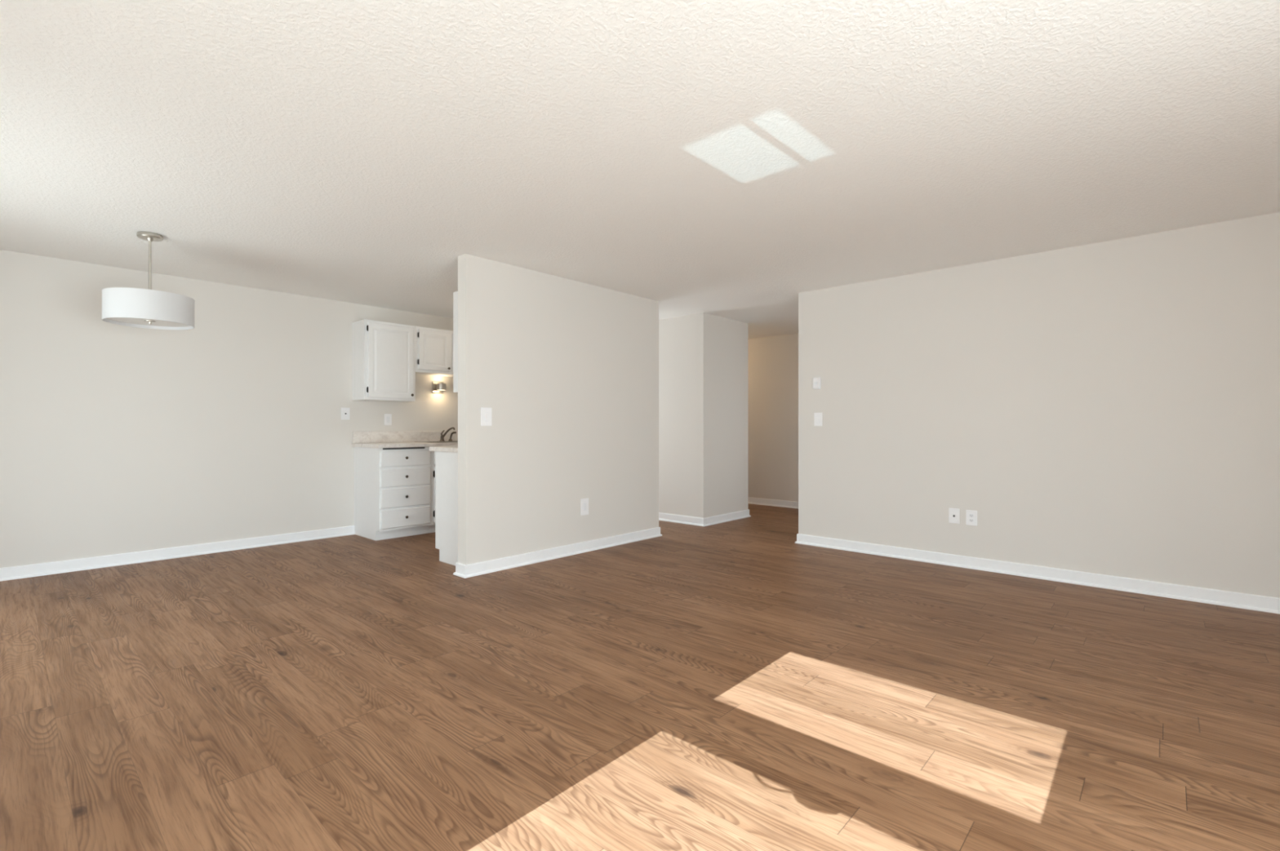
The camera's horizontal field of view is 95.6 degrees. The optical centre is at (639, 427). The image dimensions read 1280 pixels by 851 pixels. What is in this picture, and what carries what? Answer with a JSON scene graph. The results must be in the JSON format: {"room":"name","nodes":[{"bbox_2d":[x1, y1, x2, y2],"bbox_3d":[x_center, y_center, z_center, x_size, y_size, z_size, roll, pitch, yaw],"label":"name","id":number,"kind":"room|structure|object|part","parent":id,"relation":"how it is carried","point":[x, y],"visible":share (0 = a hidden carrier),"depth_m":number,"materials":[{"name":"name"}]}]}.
{"room":"empty living room","nodes":[
{"label":"empty living room","id":0,"kind":"room"},
{"bbox_2d":[0,249,457,568],"bbox_3d":[-2.501,-0.087,6.827,0.156,2.440,8.460,0,0,42],"label":"wall","id":1,"kind":"structure","parent":0,"point":[115,439],"depth_m":5.01,"materials":[{"name":"beige paint"}]},
{"bbox_2d":[0,525,355,581],"bbox_3d":[-4.093,1.087,4.940,0.025,0.092,3.206,0,0,42],"label":"baseboard","id":2,"kind":"structure","parent":1,"relation":"attached to","point":[108,561],"depth_m":4.95,"materials":[{"name":"white wood"}]},
{"bbox_2d":[341,408,350,419],"bbox_3d":[-3.075,-0.139,6.063,0.019,0.126,0.088,0,0,42],"label":"outlet","id":3,"kind":"object","parent":1,"relation":"attached to","point":[345,412],"visible":1,"depth_m":6.07,"materials":[{"name":"white plastic"}]},
{"bbox_2d":[352,319,415,402],"bbox_3d":[-2.723,-0.692,6.208,0.345,0.820,0.544,0,0,42],"label":"upper cabinet","id":4,"kind":"object","parent":1,"relation":"attached to","point":[384,353],"visible":1,"depth_m":6.08,"materials":[{"name":"white paint"}]},
{"bbox_3d":[-2.623,-0.690,6.120,0.019,0.769,0.482,0,0,42],"label":"door","id":5,"kind":"part","parent":4,"relation":"part of","materials":[{"name":"white paint"}]},
{"bbox_2d":[384,413,391,425],"bbox_3d":[-2.778,-0.081,6.398,0.009,0.126,0.082,0,0,42],"label":"power outlet","id":6,"kind":"object","parent":1,"relation":"attached to","point":[388,417],"visible":1,"depth_m":6.39,"materials":[{"name":"white plastic"}]},
{"bbox_2d":[415,326,453,377],"bbox_3d":[-2.249,-0.852,6.730,0.345,0.500,0.864,0,0,42],"label":"upper cabinet","id":7,"kind":"object","parent":1,"relation":"attached to","point":[433,347],"visible":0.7,"depth_m":6.48,"materials":[{"name":"white paint"}]},
{"bbox_3d":[-2.013,-0.852,6.792,0.019,0.440,0.388,0,0,42],"label":"door","id":8,"kind":"part","parent":7,"relation":"part of","materials":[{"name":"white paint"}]},
{"bbox_2d":[432,381,445,393],"bbox_3d":[-2.334,-0.467,6.790,0.138,0.136,0.136,0,0,42],"label":"wall sconce","id":9,"kind":"object","parent":1,"relation":"attached to","point":[437,387],"visible":1,"depth_m":6.78,"materials":[{"name":"silver metal"}]},
{"bbox_2d":[457,253,658,564],"bbox_3d":[-0.601,-0.087,5.245,0.115,2.440,2.245,0,0,42],"label":"wall","id":10,"kind":"structure","parent":0,"point":[566,370],"depth_m":4.97,"materials":[{"name":"beige paint"}]},
{"bbox_2d":[453,291,457,392],"bbox_3d":[-1.182,-0.692,4.952,0.349,0.820,0.760,0,0,42],"label":"upper cabinet","id":11,"kind":"object","parent":10,"relation":"attached to","point":[455,294],"visible":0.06,"depth_m":4.73,"materials":[{"name":"white paint"}]},
{"bbox_2d":[480,407,492,426],"bbox_3d":[-1.190,-0.079,4.501,0.012,0.142,0.098,0,0,42],"label":"light switch","id":12,"kind":"object","parent":10,"relation":"attached to","point":[486,413],"visible":1,"depth_m":4.50,"materials":[{"name":"white plastic"}]},
{"bbox_2d":[453,527,662,578],"bbox_3d":[-1.440,1.087,6.008,2.434,0.092,2.295,0,0,42],"label":"baseboard","id":13,"kind":"structure","parent":10,"relation":"attached to","point":[462,571],"depth_m":4.95,"materials":[{"name":"white wood"}]},
{"bbox_2d":[580,497,588,515],"bbox_3d":[-0.500,0.724,5.263,0.009,0.150,0.096,0,0,42],"label":"power outlet","id":14,"kind":"object","parent":10,"relation":"attached to","point":[584,502],"visible":1,"depth_m":5.25,"materials":[{"name":"white plastic"}]},
{"bbox_2d":[583,502,586,511],"bbox_3d":[-0.498,0.724,5.261,0.002,0.069,0.035,0,0,42],"label":"receptacle","id":15,"kind":"object","parent":14,"relation":"attached to","point":[584,504],"depth_m":5.26,"materials":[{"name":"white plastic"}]},
{"bbox_2d":[0,503,1279,850],"bbox_3d":[0.502,1.183,4.098,8.270,0.100,8.460,0,0,42],"label":"floor","id":16,"kind":"structure","parent":0,"point":[739,685],"depth_m":2.33,"materials":[{"name":"brown wood"}]},
{"bbox_2d":[354,447,431,541],"bbox_3d":[-2.593,0.671,6.116,0.661,0.924,0.552,0,0,42],"label":"base cabinet","id":17,"kind":"object","parent":16,"relation":"on","point":[393,486],"visible":0.98,"depth_m":5.91,"materials":[{"name":"white paint"}]},
{"bbox_3d":[-2.567,0.921,6.083,0.518,0.179,0.510,0,0,42],"label":"drawer","id":18,"kind":"part","parent":17,"relation":"part of","materials":[{"name":"white paint"}]},
{"bbox_3d":[-2.567,0.713,6.083,0.518,0.191,0.510,0,0,42],"label":"drawer","id":19,"kind":"part","parent":17,"relation":"part of","materials":[{"name":"white paint"}]},
{"bbox_3d":[-2.567,0.509,6.083,0.518,0.179,0.510,0,0,42],"label":"drawer","id":20,"kind":"part","parent":17,"relation":"part of","materials":[{"name":"white paint"}]},
{"bbox_3d":[-2.567,0.319,6.083,0.518,0.155,0.510,0,0,42],"label":"drawer","id":21,"kind":"part","parent":17,"relation":"part of","materials":[{"name":"white paint"}]},
{"bbox_2d":[427,451,435,533],"bbox_3d":[-2.137,0.671,6.618,0.661,0.924,0.800,0,0,42],"label":"base cabinet","id":22,"kind":"object","parent":16,"relation":"on","point":[431,529],"visible":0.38,"depth_m":6.14,"materials":[{"name":"white paint"}]},
{"bbox_2d":[351,431,457,448],"bbox_3d":[-2.125,0.128,6.633,0.658,0.160,2.002,0,0,42],"label":"countertop","id":23,"kind":"structure","parent":22,"relation":"on","point":[360,439],"depth_m":6.29,"materials":[{"name":"beige stone"}]},
{"bbox_2d":[414,440,457,443],"bbox_3d":[-2.164,0.255,6.629,0.480,0.182,0.620,0,0,42],"label":"sink","id":24,"kind":"object","parent":23,"relation":"in","point":[445,441],"visible":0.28,"depth_m":6.58,"materials":[{"name":"silver metal"}]},
{"bbox_2d":[448,431,456,440],"bbox_3d":[-2.205,0.109,6.807,0.091,0.110,0.046,0,0,17],"label":"sprayer","id":25,"kind":"object","parent":24,"relation":"on","point":[453,433],"visible":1,"depth_m":6.80,"materials":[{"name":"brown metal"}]},
{"bbox_2d":[439,427,454,441],"bbox_3d":[-2.220,0.083,6.703,0.220,0.161,0.060,0,0,20],"label":"faucet","id":26,"kind":"object","parent":23,"relation":"on","point":[442,439],"visible":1,"depth_m":6.71,"materials":[{"name":"brown metal"}]},
{"bbox_3d":[-2.212,0.070,6.694,0.199,0.134,0.024,0,0,24],"label":"spout","id":27,"kind":"part","parent":26,"relation":"part of","materials":[{"name":"brown metal"}]},
{"bbox_3d":[-2.050,0.715,6.281,0.019,0.591,0.372,0,0,42],"label":"door","id":28,"kind":"part","parent":22,"relation":"part of","materials":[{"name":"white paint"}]},
{"bbox_2d":[435,451,457,565],"bbox_3d":[-1.290,0.671,5.051,0.641,0.924,0.760,0,0,42],"label":"base cabinet","id":29,"kind":"object","parent":16,"relation":"on","point":[446,463],"visible":0.26,"depth_m":4.82,"materials":[{"name":"white paint"}]},
{"bbox_2d":[429,446,457,453],"bbox_3d":[-1.300,0.189,5.061,0.669,0.038,0.798,0,0,42],"label":"countertop","id":30,"kind":"structure","parent":29,"relation":"on","point":[440,449],"depth_m":4.84,"materials":[{"name":"beige stone"}]},
{"bbox_2d":[0,0,1279,338],"bbox_3d":[0.502,-1.367,4.098,8.270,0.120,8.460,0,0,42],"label":"ceiling","id":31,"kind":"structure","parent":0,"point":[735,160],"depth_m":2.62,"materials":[{"name":"paint"}]},
{"bbox_2d":[102,231,195,329],"bbox_3d":[-3.327,-1.001,3.940,0.481,0.613,0.481,0,0,42],"label":"pendant lamp","id":32,"kind":"object","parent":31,"relation":"hanging from","point":[149,308],"visible":1,"depth_m":3.82,"materials":[{"name":"white fabric"}]},
{"bbox_3d":[-3.327,-0.795,3.940,0.479,0.190,0.479,0,0,42],"label":"lamp shade","id":33,"kind":"part","parent":32,"relation":"part of","materials":[{"name":"white fabric"}]},
{"bbox_3d":[-3.327,-0.703,3.940,0.481,0.007,0.481,0,0,42],"label":"shade trim","id":34,"kind":"part","parent":32,"relation":"part of","materials":[{"name":"white fabric"}]},
{"bbox_2d":[106,317,191,327],"bbox_3d":[-3.327,-0.722,3.940,0.467,0.004,0.467,0,0,42],"label":"diffuser","id":35,"kind":"object","parent":32,"relation":"attached to","point":[127,322],"depth_m":3.95,"materials":[{"name":"white glass"}]},
{"bbox_3d":[-3.327,-1.007,3.940,0.016,0.520,0.016,0,0,42],"label":"rod","id":36,"kind":"part","parent":32,"relation":"part of","materials":[{"name":"silver metal"}]},
{"bbox_2d":[658,312,747,518],"bbox_3d":[0.141,-0.087,7.801,2.444,2.440,0.955,0,0,42],"label":"wall","id":37,"kind":"structure","parent":0,"point":[703,357],"depth_m":6.89,"materials":[{"name":"beige paint"}]},
{"bbox_2d":[658,509,751,526],"bbox_3d":[0.150,1.087,7.792,2.469,0.092,1.005,0,0,42],"label":"baseboard","id":38,"kind":"structure","parent":37,"relation":"attached to","point":[710,521],"depth_m":6.87,"materials":[{"name":"white wood"}]},
{"bbox_2d":[747,333,798,502],"bbox_3d":[3.354,-0.087,7.120,8.114,2.440,0.150,0,0,42],"label":"wall","id":39,"kind":"structure","parent":0,"point":[772,361],"depth_m":8.34,"materials":[{"name":"beige paint"}]},
{"bbox_2d":[747,497,798,508],"bbox_3d":[1.662,1.087,8.540,3.701,0.092,0.025,0,0,42],"label":"baseboard","id":40,"kind":"structure","parent":39,"relation":"attached to","point":[784,504],"depth_m":8.31,"materials":[{"name":"white wood"}]},
{"bbox_2d":[798,212,1279,598],"bbox_3d":[3.870,-0.087,5.048,4.263,2.440,2.222,0,0,42],"label":"wall","id":41,"kind":"structure","parent":0,"point":[1109,407],"depth_m":4.24,"materials":[{"name":"beige paint"}]},
{"bbox_2d":[813,377,820,389],"bbox_3d":[1.676,-0.415,5.514,0.072,0.112,0.039,0,0,42],"label":"thermostat","id":42,"kind":"object","parent":41,"relation":"attached to","point":[816,381],"visible":1,"depth_m":5.50,"materials":[{"name":"white plastic"}]},
{"bbox_2d":[813,413,822,426],"bbox_3d":[1.694,-0.072,5.516,0.082,0.128,0.012,0,0,42],"label":"light switch","id":43,"kind":"object","parent":41,"relation":"attached to","point":[817,416],"visible":1,"depth_m":5.51,"materials":[{"name":"white plastic"}]},
{"bbox_2d":[948,508,959,524],"bbox_3d":[2.558,0.725,4.726,0.080,0.122,0.019,0,0,42],"label":"outlet","id":44,"kind":"object","parent":41,"relation":"attached to","point":[953,513],"visible":1,"depth_m":4.72,"materials":[{"name":"white plastic"}]},
{"bbox_2d":[965,510,977,526],"bbox_3d":[2.654,0.728,4.645,0.080,0.122,0.009,0,0,42],"label":"power outlet","id":45,"kind":"object","parent":41,"relation":"attached to","point":[971,515],"visible":1,"depth_m":4.64,"materials":[{"name":"white plastic"}]},
{"bbox_2d":[795,533,1279,614],"bbox_3d":[3.264,1.087,4.400,4.288,0.092,0.497,0,0,42],"label":"baseboard","id":46,"kind":"structure","parent":41,"relation":"attached to","point":[1214,597],"depth_m":4.23,"materials":[{"name":"white wood"}]}
]}

